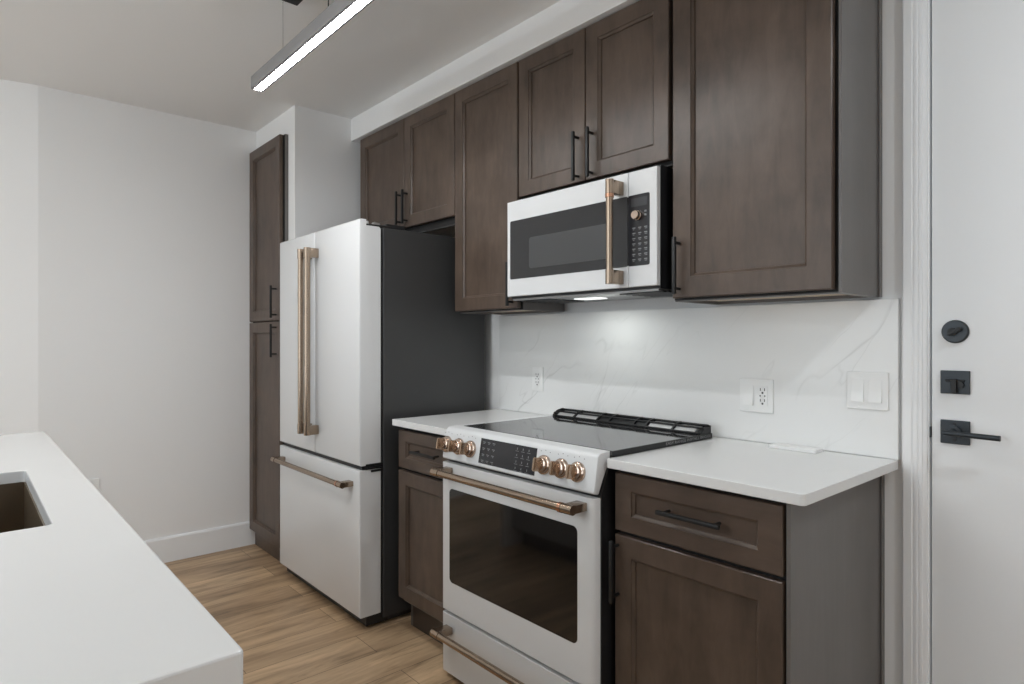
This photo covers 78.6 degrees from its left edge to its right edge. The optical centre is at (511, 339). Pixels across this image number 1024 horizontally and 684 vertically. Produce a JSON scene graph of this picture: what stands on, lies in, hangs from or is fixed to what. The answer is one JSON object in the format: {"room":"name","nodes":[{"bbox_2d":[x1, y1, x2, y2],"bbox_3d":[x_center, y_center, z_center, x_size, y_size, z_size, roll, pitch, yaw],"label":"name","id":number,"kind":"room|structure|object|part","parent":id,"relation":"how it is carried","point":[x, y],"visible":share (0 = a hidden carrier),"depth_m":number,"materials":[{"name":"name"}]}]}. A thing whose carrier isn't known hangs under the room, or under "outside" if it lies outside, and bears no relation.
{"room":"kitchen","nodes":[
{"label":"kitchen","id":0,"kind":"room"},
{"bbox_2d":[0,79,255,540],"bbox_3d":[-3.643,-0.015,2.366,6.410,2.543,0.301,0,0,-38],"label":"wall","id":1,"kind":"structure","parent":0,"point":[125,322],"depth_m":3.43,"materials":[{"name":"paint"}]},
{"bbox_2d":[88,478,98,490],"bbox_3d":[-2.223,0.795,3.304,0.077,0.119,0.008,0,0,-41],"label":"power outlet","id":2,"kind":"object","parent":1,"relation":"attached to","point":[95,482],"visible":0.2,"depth_m":3.32,"materials":[{"name":"white plastic"}]},
{"bbox_2d":[144,521,254,562],"bbox_3d":[-1.987,1.185,3.509,1.068,0.143,0.014,0,0,-41],"label":"baseboard","id":3,"kind":"structure","parent":1,"relation":"attached to","point":[206,541],"depth_m":3.66,"materials":[{"name":"paint"}]},
{"bbox_2d":[0,0,559,131],"bbox_3d":[-1.777,-1.337,0.317,6.700,0.100,7.000,0,0,-41],"label":"ceiling","id":4,"kind":"structure","parent":0,"point":[195,59],"depth_m":2.76,"materials":[{"name":"paint"}]},
{"bbox_2d":[251,0,373,91],"bbox_3d":[-0.577,-1.159,2.047,0.060,0.254,1.452,0,0,-41],"label":"pendant light","id":5,"kind":"object","parent":4,"relation":"hanging from","point":[338,13],"visible":1,"depth_m":2.19,"materials":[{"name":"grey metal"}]},
{"bbox_2d":[256,105,359,239],"bbox_3d":[-1.140,-0.015,3.866,0.654,2.543,0.598,0,0,-41],"label":"wall","id":6,"kind":"structure","parent":0,"point":[324,161],"depth_m":3.53,"materials":[{"name":"paint"}]},
{"bbox_2d":[164,544,463,683],"bbox_3d":[-1.777,1.306,0.317,6.700,0.100,7.000,0,0,-41],"label":"floor","id":7,"kind":"structure","parent":0,"point":[286,631],"depth_m":2.70,"materials":[{"name":"brown wood"}]},
{"bbox_2d":[250,134,287,560],"bbox_3d":[-1.219,0.055,3.855,0.688,2.403,0.501,0,0,-41],"label":"pantry cabinet","id":8,"kind":"object","parent":7,"relation":"on","point":[268,162],"visible":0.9,"depth_m":3.66,"materials":[{"name":"brown wood"}]},
{"bbox_3d":[-1.442,0.526,3.660,0.020,1.260,0.479,0,0,-41],"label":"door","id":9,"kind":"part","parent":8,"relation":"part of","materials":[{"name":"brown wood"}]},
{"bbox_3d":[-1.442,-0.627,3.660,0.020,1.034,0.479,0,0,-41],"label":"door","id":10,"kind":"part","parent":8,"relation":"part of","materials":[{"name":"brown wood"}]},
{"bbox_3d":[-1.334,0.004,3.494,0.038,0.185,0.011,0,0,-41],"label":"handle","id":11,"kind":"part","parent":8,"relation":"part of","materials":[{"name":"black metal"}]},
{"bbox_3d":[-1.334,-0.214,3.494,0.038,0.180,0.011,0,0,-41],"label":"handle","id":12,"kind":"part","parent":8,"relation":"part of","materials":[{"name":"black metal"}]},
{"bbox_2d":[270,218,484,625],"bbox_3d":[-0.716,0.367,3.228,0.761,1.779,0.901,0,0,-41],"label":"refrigerator","id":13,"kind":"object","parent":7,"relation":"on","point":[372,334],"visible":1,"depth_m":2.86,"materials":[{"name":"white metal"}]},
{"bbox_3d":[-1.064,0.011,3.228,0.103,1.067,0.442,0,0,-41],"label":"door","id":14,"kind":"part","parent":13,"relation":"part of","materials":[{"name":"white metal"}]},
{"bbox_3d":[-1.006,0.007,3.033,0.068,0.889,0.032,0,0,-41],"label":"handle","id":15,"kind":"part","parent":13,"relation":"part of","materials":[{"name":"brown metal"}]},
{"bbox_3d":[-0.957,0.007,2.977,0.068,0.889,0.032,0,0,-41],"label":"handle","id":16,"kind":"part","parent":13,"relation":"part of","materials":[{"name":"brown metal"}]},
{"bbox_3d":[-0.913,0.881,3.056,0.103,0.634,0.898,0,0,-41],"label":"freezer drawer","id":17,"kind":"part","parent":13,"relation":"part of","materials":[{"name":"white metal"}]},
{"bbox_3d":[-0.766,0.011,2.889,0.103,1.067,0.453,0,0,-41],"label":"door","id":18,"kind":"part","parent":13,"relation":"part of","materials":[{"name":"white metal"}]},
{"bbox_2d":[399,428,448,644],"bbox_3d":[-0.152,0.813,2.739,0.616,0.886,0.423,0,0,-41],"label":"base cabinet","id":19,"kind":"object","parent":7,"relation":"on","point":[420,492],"visible":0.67,"depth_m":2.61,"materials":[{"name":"brown wood"}]},
{"bbox_3d":[-0.348,0.838,2.568,0.020,0.552,0.418,0,0,-41],"label":"door","id":20,"kind":"part","parent":19,"relation":"part of","materials":[{"name":"brown wood"}]},
{"bbox_3d":[-0.348,0.469,2.568,0.020,0.162,0.418,0,0,-41],"label":"drawer","id":21,"kind":"part","parent":19,"relation":"part of","materials":[{"name":"brown wood"}]},
{"bbox_3d":[-0.354,0.464,2.532,0.038,0.011,0.177,0,0,-41],"label":"handle","id":22,"kind":"part","parent":19,"relation":"part of","materials":[{"name":"black metal"}]},
{"bbox_2d":[392,409,541,435],"bbox_3d":[-0.149,0.356,2.746,0.605,0.027,0.432,0,0,-41],"label":"countertop","id":23,"kind":"structure","parent":19,"relation":"on","point":[436,424],"depth_m":2.69,"materials":[{"name":"white stone"}]},
{"bbox_2d":[430,408,711,683],"bbox_3d":[0.187,0.775,2.245,0.683,0.962,0.772,0,0,-41],"label":"range","id":24,"kind":"object","parent":7,"relation":"on","point":[529,502],"visible":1,"depth_m":2.03,"materials":[{"name":"white metal"}]},
{"bbox_3d":[-0.251,0.389,2.333,0.035,0.061,0.061,0,0,-41],"label":"knob","id":25,"kind":"part","parent":24,"relation":"part of","materials":[{"name":"brown metal"}]},
{"bbox_3d":[-0.202,0.389,2.278,0.035,0.061,0.061,0,0,-41],"label":"knob","id":26,"kind":"part","parent":24,"relation":"part of","materials":[{"name":"brown metal"}]},
{"bbox_3d":[-0.157,0.389,2.226,0.035,0.061,0.061,0,0,-41],"label":"knob","id":27,"kind":"part","parent":24,"relation":"part of","materials":[{"name":"brown metal"}]},
{"bbox_3d":[-0.041,1.070,2.045,0.074,0.028,0.700,0,0,-41],"label":"handle","id":28,"kind":"part","parent":24,"relation":"part of","materials":[{"name":"brown metal"}]},
{"bbox_3d":[-0.041,0.482,2.045,0.074,0.028,0.700,0,0,-41],"label":"handle","id":29,"kind":"part","parent":24,"relation":"part of","materials":[{"name":"brown metal"}]},
{"bbox_3d":[-0.004,1.126,2.080,0.028,0.216,0.754,0,0,-41],"label":"warming drawer","id":30,"kind":"part","parent":24,"relation":"part of","materials":[{"name":"white metal"}]},
{"bbox_3d":[-0.004,0.730,2.080,0.028,0.548,0.754,0,0,-41],"label":"oven door","id":31,"kind":"part","parent":24,"relation":"part of","materials":[{"name":"white metal"}]},
{"bbox_3d":[0.012,0.386,2.094,0.069,0.122,0.752,0,0,-41],"label":"control panel","id":32,"kind":"part","parent":24,"relation":"part of","materials":[{"name":"white metal"}]},
{"bbox_3d":[0.091,0.389,1.944,0.035,0.061,0.061,0,0,-41],"label":"knob","id":33,"kind":"part","parent":24,"relation":"part of","materials":[{"name":"brown metal"}]},
{"bbox_3d":[0.141,0.389,1.888,0.035,0.061,0.061,0,0,-41],"label":"knob","id":34,"kind":"part","parent":24,"relation":"part of","materials":[{"name":"brown metal"}]},
{"bbox_3d":[0.185,0.389,1.838,0.035,0.061,0.061,0,0,-41],"label":"knob","id":35,"kind":"part","parent":24,"relation":"part of","materials":[{"name":"brown metal"}]},
{"bbox_2d":[461,414,711,456],"bbox_3d":[0.243,0.337,2.291,0.538,0.026,0.766,0,0,-41],"label":"cooktop","id":36,"kind":"object","parent":24,"relation":"in","point":[616,437],"depth_m":2.19,"materials":[{"name":"grey glass"}]},
{"bbox_2d":[609,470,884,683],"bbox_3d":[0.678,0.813,1.811,0.636,0.886,0.518,0,0,-41],"label":"base cabinet","id":37,"kind":"object","parent":7,"relation":"on","point":[713,586],"visible":0.87,"depth_m":1.62,"materials":[{"name":"brown wood"}]},
{"bbox_3d":[0.293,0.663,1.796,0.038,0.177,0.011,0,0,-41],"label":"handle","id":38,"kind":"part","parent":37,"relation":"part of","materials":[{"name":"black metal"}]},
{"bbox_3d":[0.456,0.459,1.610,0.038,0.011,0.185,0,0,-41],"label":"handle","id":39,"kind":"part","parent":37,"relation":"part of","materials":[{"name":"black metal"}]},
{"bbox_3d":[0.469,0.467,1.639,0.020,0.165,0.494,0,0,-41],"label":"drawer","id":40,"kind":"part","parent":37,"relation":"part of","materials":[{"name":"brown wood"}]},
{"bbox_3d":[0.469,0.838,1.639,0.020,0.552,0.494,0,0,-41],"label":"door","id":41,"kind":"part","parent":37,"relation":"part of","materials":[{"name":"brown wood"}]},
{"bbox_2d":[607,436,897,505],"bbox_3d":[0.434,0.356,2.083,0.605,0.027,1.332,0,0,-41],"label":"countertop","id":42,"kind":"structure","parent":37,"relation":"on","point":[749,468],"depth_m":1.69,"materials":[{"name":"white stone"}]},
{"bbox_2d":[769,443,822,453],"bbox_3d":[0.883,0.337,1.952,0.052,0.010,0.145,0,0,-41],"label":"outlet cover","id":43,"kind":"object","parent":42,"relation":"on","point":[775,445],"visible":1,"depth_m":1.93,"materials":[{"name":"white plastic"}]},
{"bbox_3d":[0.860,0.813,1.639,0.590,0.886,0.010,0,0,-41],"label":"panel","id":44,"kind":"part","parent":37,"relation":"part of","materials":[{"name":"brown wood"}]},
{"bbox_3d":[1.078,0.813,1.821,0.022,0.886,0.004,0,0,-41],"label":"scribe moulding","id":45,"kind":"part","parent":37,"relation":"part of","materials":[{"name":"brown wood"}]},
{"bbox_2d":[351,0,639,142],"bbox_3d":[0.948,-1.222,1.746,0.320,0.129,5.345,0,0,-41],"label":"wall","id":46,"kind":"structure","parent":0,"point":[564,18],"depth_m":2.69,"materials":[{"name":"paint"}]},
{"bbox_2d":[485,0,901,683],"bbox_3d":[0.916,-0.015,2.115,0.120,2.543,6.143,0,0,-41],"label":"wall","id":47,"kind":"structure","parent":0,"point":[891,9],"depth_m":1.82,"materials":[{"name":"paint"}]},
{"bbox_2d":[360,93,454,236],"bbox_3d":[-0.474,-0.851,3.348,0.334,0.609,0.918,0,0,-41],"label":"upper cabinet","id":48,"kind":"object","parent":47,"relation":"attached to","point":[407,167],"visible":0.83,"depth_m":3.20,"materials":[{"name":"brown wood"}]},
{"bbox_3d":[-0.711,-0.867,3.434,0.020,0.570,0.472,0,0,-41],"label":"door","id":49,"kind":"part","parent":48,"relation":"part of","materials":[{"name":"brown wood"}]},
{"bbox_3d":[-0.594,-0.684,3.260,0.036,0.175,0.011,0,0,-41],"label":"handle","id":50,"kind":"part","parent":48,"relation":"part of","materials":[{"name":"black metal"}]},
{"bbox_3d":[-0.554,-0.684,3.214,0.036,0.175,0.011,0,0,-41],"label":"handle","id":51,"kind":"part","parent":48,"relation":"part of","materials":[{"name":"black metal"}]},
{"bbox_3d":[-0.408,-0.867,3.090,0.020,0.570,0.438,0,0,-41],"label":"door","id":52,"kind":"part","parent":48,"relation":"part of","materials":[{"name":"brown wood"}]},
{"bbox_3d":[-0.444,-0.563,3.374,0.239,0.012,0.886,0,0,-41],"label":"panel","id":53,"kind":"part","parent":48,"relation":"part of","materials":[{"name":"brown wood"}]},
{"bbox_2d":[455,62,563,314],"bbox_3d":[-0.031,-0.640,2.830,0.314,1.031,0.440,0,0,-41],"label":"upper cabinet","id":54,"kind":"object","parent":47,"relation":"attached to","point":[486,110],"visible":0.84,"depth_m":2.76,"materials":[{"name":"brown wood"}]},
{"bbox_3d":[-0.115,-0.642,2.758,0.020,1.019,0.434,0,0,-41],"label":"door","id":55,"kind":"part","parent":54,"relation":"part of","materials":[{"name":"brown wood"}]},
{"bbox_3d":[-0.011,-0.232,2.598,0.036,0.182,0.011,0,0,-41],"label":"handle","id":56,"kind":"part","parent":54,"relation":"part of","materials":[{"name":"black metal"}]},
{"bbox_3d":[-0.002,-0.141,2.856,0.219,0.012,0.408,0,0,-41],"label":"panel","id":57,"kind":"part","parent":54,"relation":"part of","materials":[{"name":"brown wood"}]},
{"bbox_2d":[519,0,672,198],"bbox_3d":[0.358,-0.866,2.388,0.314,0.580,0.735,0,0,-41],"label":"upper cabinet","id":58,"kind":"object","parent":47,"relation":"attached to","point":[596,103],"visible":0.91,"depth_m":2.26,"materials":[{"name":"brown wood"}]},
{"bbox_3d":[0.155,-0.870,2.451,0.020,0.564,0.365,0,0,-41],"label":"door","id":59,"kind":"part","parent":58,"relation":"part of","materials":[{"name":"brown wood"}]},
{"bbox_3d":[0.234,-0.680,2.319,0.036,0.180,0.011,0,0,-41],"label":"handle","id":60,"kind":"part","parent":58,"relation":"part of","materials":[{"name":"black metal"}]},
{"bbox_3d":[0.280,-0.680,2.267,0.036,0.180,0.011,0,0,-41],"label":"handle","id":61,"kind":"part","parent":58,"relation":"part of","materials":[{"name":"black metal"}]},
{"bbox_2d":[508,165,672,302],"bbox_3d":[0.316,-0.363,2.371,0.397,0.410,0.735,0,0,-41],"label":"microwave","id":62,"kind":"object","parent":58,"relation":"attached to","point":[608,239],"visible":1,"depth_m":2.22,"materials":[{"name":"white metal"}]},
{"bbox_3d":[0.192,-0.364,2.327,0.004,0.236,0.599,0,0,-41],"label":"door glass","id":63,"kind":"part","parent":62,"relation":"part of","materials":[{"name":"grey glass"}]},
{"bbox_3d":[0.192,-0.369,2.340,0.020,0.385,0.618,0,0,-41],"label":"door","id":64,"kind":"part","parent":62,"relation":"part of","materials":[{"name":"white metal"}]},
{"bbox_3d":[0.353,-0.165,2.403,0.298,0.007,0.715,0,0,-41],"label":"plate","id":65,"kind":"part","parent":62,"relation":"part of","materials":[{"name":"grey metal"}]},
{"bbox_3d":[0.342,-0.361,2.099,0.074,0.348,0.028,0,0,-41],"label":"handle","id":66,"kind":"part","parent":62,"relation":"part of","materials":[{"name":"brown metal"}]},
{"bbox_3d":[0.420,-0.364,2.068,0.004,0.236,0.087,0,0,-41],"label":"control glass","id":67,"kind":"part","parent":62,"relation":"part of","materials":[{"name":"black glass"}]},
{"bbox_3d":[0.436,-0.369,2.063,0.020,0.385,0.115,0,0,-41],"label":"control panel","id":68,"kind":"part","parent":62,"relation":"part of","materials":[{"name":"white metal"}]},
{"bbox_3d":[0.397,-0.870,2.176,0.020,0.564,0.360,0,0,-41],"label":"door","id":69,"kind":"part","parent":58,"relation":"part of","materials":[{"name":"brown wood"}]},
{"bbox_2d":[499,299,899,459],"bbox_3d":[0.525,0.112,2.453,0.020,0.460,1.763,0,0,-41],"label":"backsplash","id":70,"kind":"structure","parent":47,"relation":"attached to","point":[675,364],"depth_m":2.19,"materials":[{"name":"stone"}]},
{"bbox_2d":[532,367,543,391],"bbox_3d":[0.119,0.180,2.893,0.008,0.112,0.072,0,0,-41],"label":"power outlet","id":71,"kind":"object","parent":70,"relation":"attached to","point":[537,372],"visible":1,"depth_m":2.89,"materials":[{"name":"white plastic"}]},
{"bbox_2d":[535,372,539,385],"bbox_3d":[0.117,0.180,2.892,0.002,0.066,0.033,0,0,-41],"label":"socket","id":72,"kind":"object","parent":71,"relation":"attached to","point":[537,374],"depth_m":2.89,"materials":[{"name":"white plastic"}]},
{"bbox_2d":[740,378,773,413],"bbox_3d":[0.817,0.186,2.096,0.014,0.112,0.117,0,0,-41],"label":"outlet","id":73,"kind":"object","parent":70,"relation":"attached to","point":[756,395],"visible":1,"depth_m":2.09,"materials":[{"name":"white plastic"}]},
{"bbox_2d":[743,385,752,404],"bbox_3d":[0.797,0.186,2.113,0.008,0.066,0.033,0,0,-41],"label":"rocker switch","id":74,"kind":"object","parent":73,"relation":"attached to","point":[747,389],"depth_m":2.11,"materials":[{"name":"white plastic"}]},
{"bbox_2d":[758,386,766,405],"bbox_3d":[0.832,0.186,2.079,0.002,0.066,0.033,0,0,-41],"label":"socket","id":75,"kind":"object","parent":73,"relation":"attached to","point":[762,390],"depth_m":2.08,"materials":[{"name":"white plastic"}]},
{"bbox_2d":[847,371,888,410],"bbox_3d":[1.042,0.149,1.839,0.014,0.110,0.113,0,0,-41],"label":"light switch","id":76,"kind":"object","parent":70,"relation":"attached to","point":[865,390],"visible":1,"depth_m":1.84,"materials":[{"name":"white plastic"}]},
{"bbox_2d":[851,379,863,401],"bbox_3d":[1.024,0.149,1.856,0.008,0.066,0.033,0,0,-41],"label":"rocker switch","id":77,"kind":"object","parent":76,"relation":"attached to","point":[857,385],"depth_m":1.85,"materials":[{"name":"white plastic"}]},
{"bbox_2d":[868,380,881,402],"bbox_3d":[1.056,0.149,1.820,0.008,0.066,0.033,0,0,-41],"label":"rocker switch","id":78,"kind":"object","parent":76,"relation":"attached to","point":[874,386],"depth_m":1.82,"materials":[{"name":"white plastic"}]},
{"bbox_2d":[672,0,881,304],"bbox_3d":[0.784,-0.640,1.919,0.334,1.031,0.528,0,0,-41],"label":"upper cabinet","id":79,"kind":"object","parent":47,"relation":"attached to","point":[777,104],"visible":1,"depth_m":1.80,"materials":[{"name":"brown wood"}]},
{"bbox_3d":[0.522,-0.236,1.991,0.036,0.181,0.011,0,0,-41],"label":"handle","id":80,"kind":"part","parent":79,"relation":"part of","materials":[{"name":"black metal"}]},
{"bbox_3d":[0.802,-0.141,1.943,0.219,0.012,0.482,0,0,-41],"label":"panel","id":81,"kind":"part","parent":79,"relation":"part of","materials":[{"name":"brown wood"}]},
{"bbox_3d":[0.972,-0.640,1.745,0.281,1.031,0.008,0,0,-41],"label":"panel","id":82,"kind":"part","parent":79,"relation":"part of","materials":[{"name":"brown wood"}]},
{"bbox_3d":[1.074,-0.640,1.825,0.022,1.031,0.004,0,0,-41],"label":"scribe moulding","id":83,"kind":"part","parent":79,"relation":"part of","materials":[{"name":"brown wood"}]},
{"bbox_2d":[902,0,931,683],"bbox_3d":[1.497,0.046,1.425,0.120,2.420,1.045,0,0,-41],"label":"trim","id":84,"kind":"structure","parent":47,"relation":"attached to","point":[916,14],"depth_m":1.75,"materials":[{"name":"paint"}]},
{"bbox_2d":[929,0,1023,683],"bbox_3d":[1.461,0.047,1.398,0.105,2.402,0.918,0,0,-41],"label":"door","id":85,"kind":"structure","parent":47,"relation":"in","point":[976,431],"depth_m":1.67,"materials":[{"name":"paint"}]},
{"bbox_3d":[1.203,0.250,1.699,0.008,0.064,0.067,0,0,-41],"label":"lever plate","id":86,"kind":"part","parent":85,"relation":"part of","materials":[{"name":"black metal"}]},
{"bbox_3d":[1.203,0.115,1.699,0.008,0.063,0.067,0,0,-41],"label":"guard plate","id":87,"kind":"part","parent":85,"relation":"part of","materials":[{"name":"black metal"}]},
{"bbox_3d":[1.209,0.248,1.645,0.053,0.037,0.129,0,0,-41],"label":"lever handle","id":88,"kind":"part","parent":85,"relation":"part of","materials":[{"name":"black metal"}]},
{"bbox_3d":[-1.402,0.815,1.185,0.910,0.882,2.111,0,0,-41],"label":"cabinet","id":89,"kind":"object","parent":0,"visible":0},
{"bbox_2d":[0,431,242,683],"bbox_3d":[-1.402,0.799,1.185,1.010,0.914,2.205,0,0,-41],"label":"countertop","id":90,"kind":"structure","parent":89,"relation":"on","point":[84,599],"depth_m":0.81,"materials":[{"name":"white stone"}]},
{"bbox_2d":[0,482,45,532],"bbox_3d":[-1.229,0.480,1.262,0.436,0.214,0.649,0,0,-41],"label":"sink","id":91,"kind":"object","parent":90,"relation":"in","point":[19,510],"visible":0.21,"depth_m":1.62,"materials":[{"name":"brown metal"}]}
]}

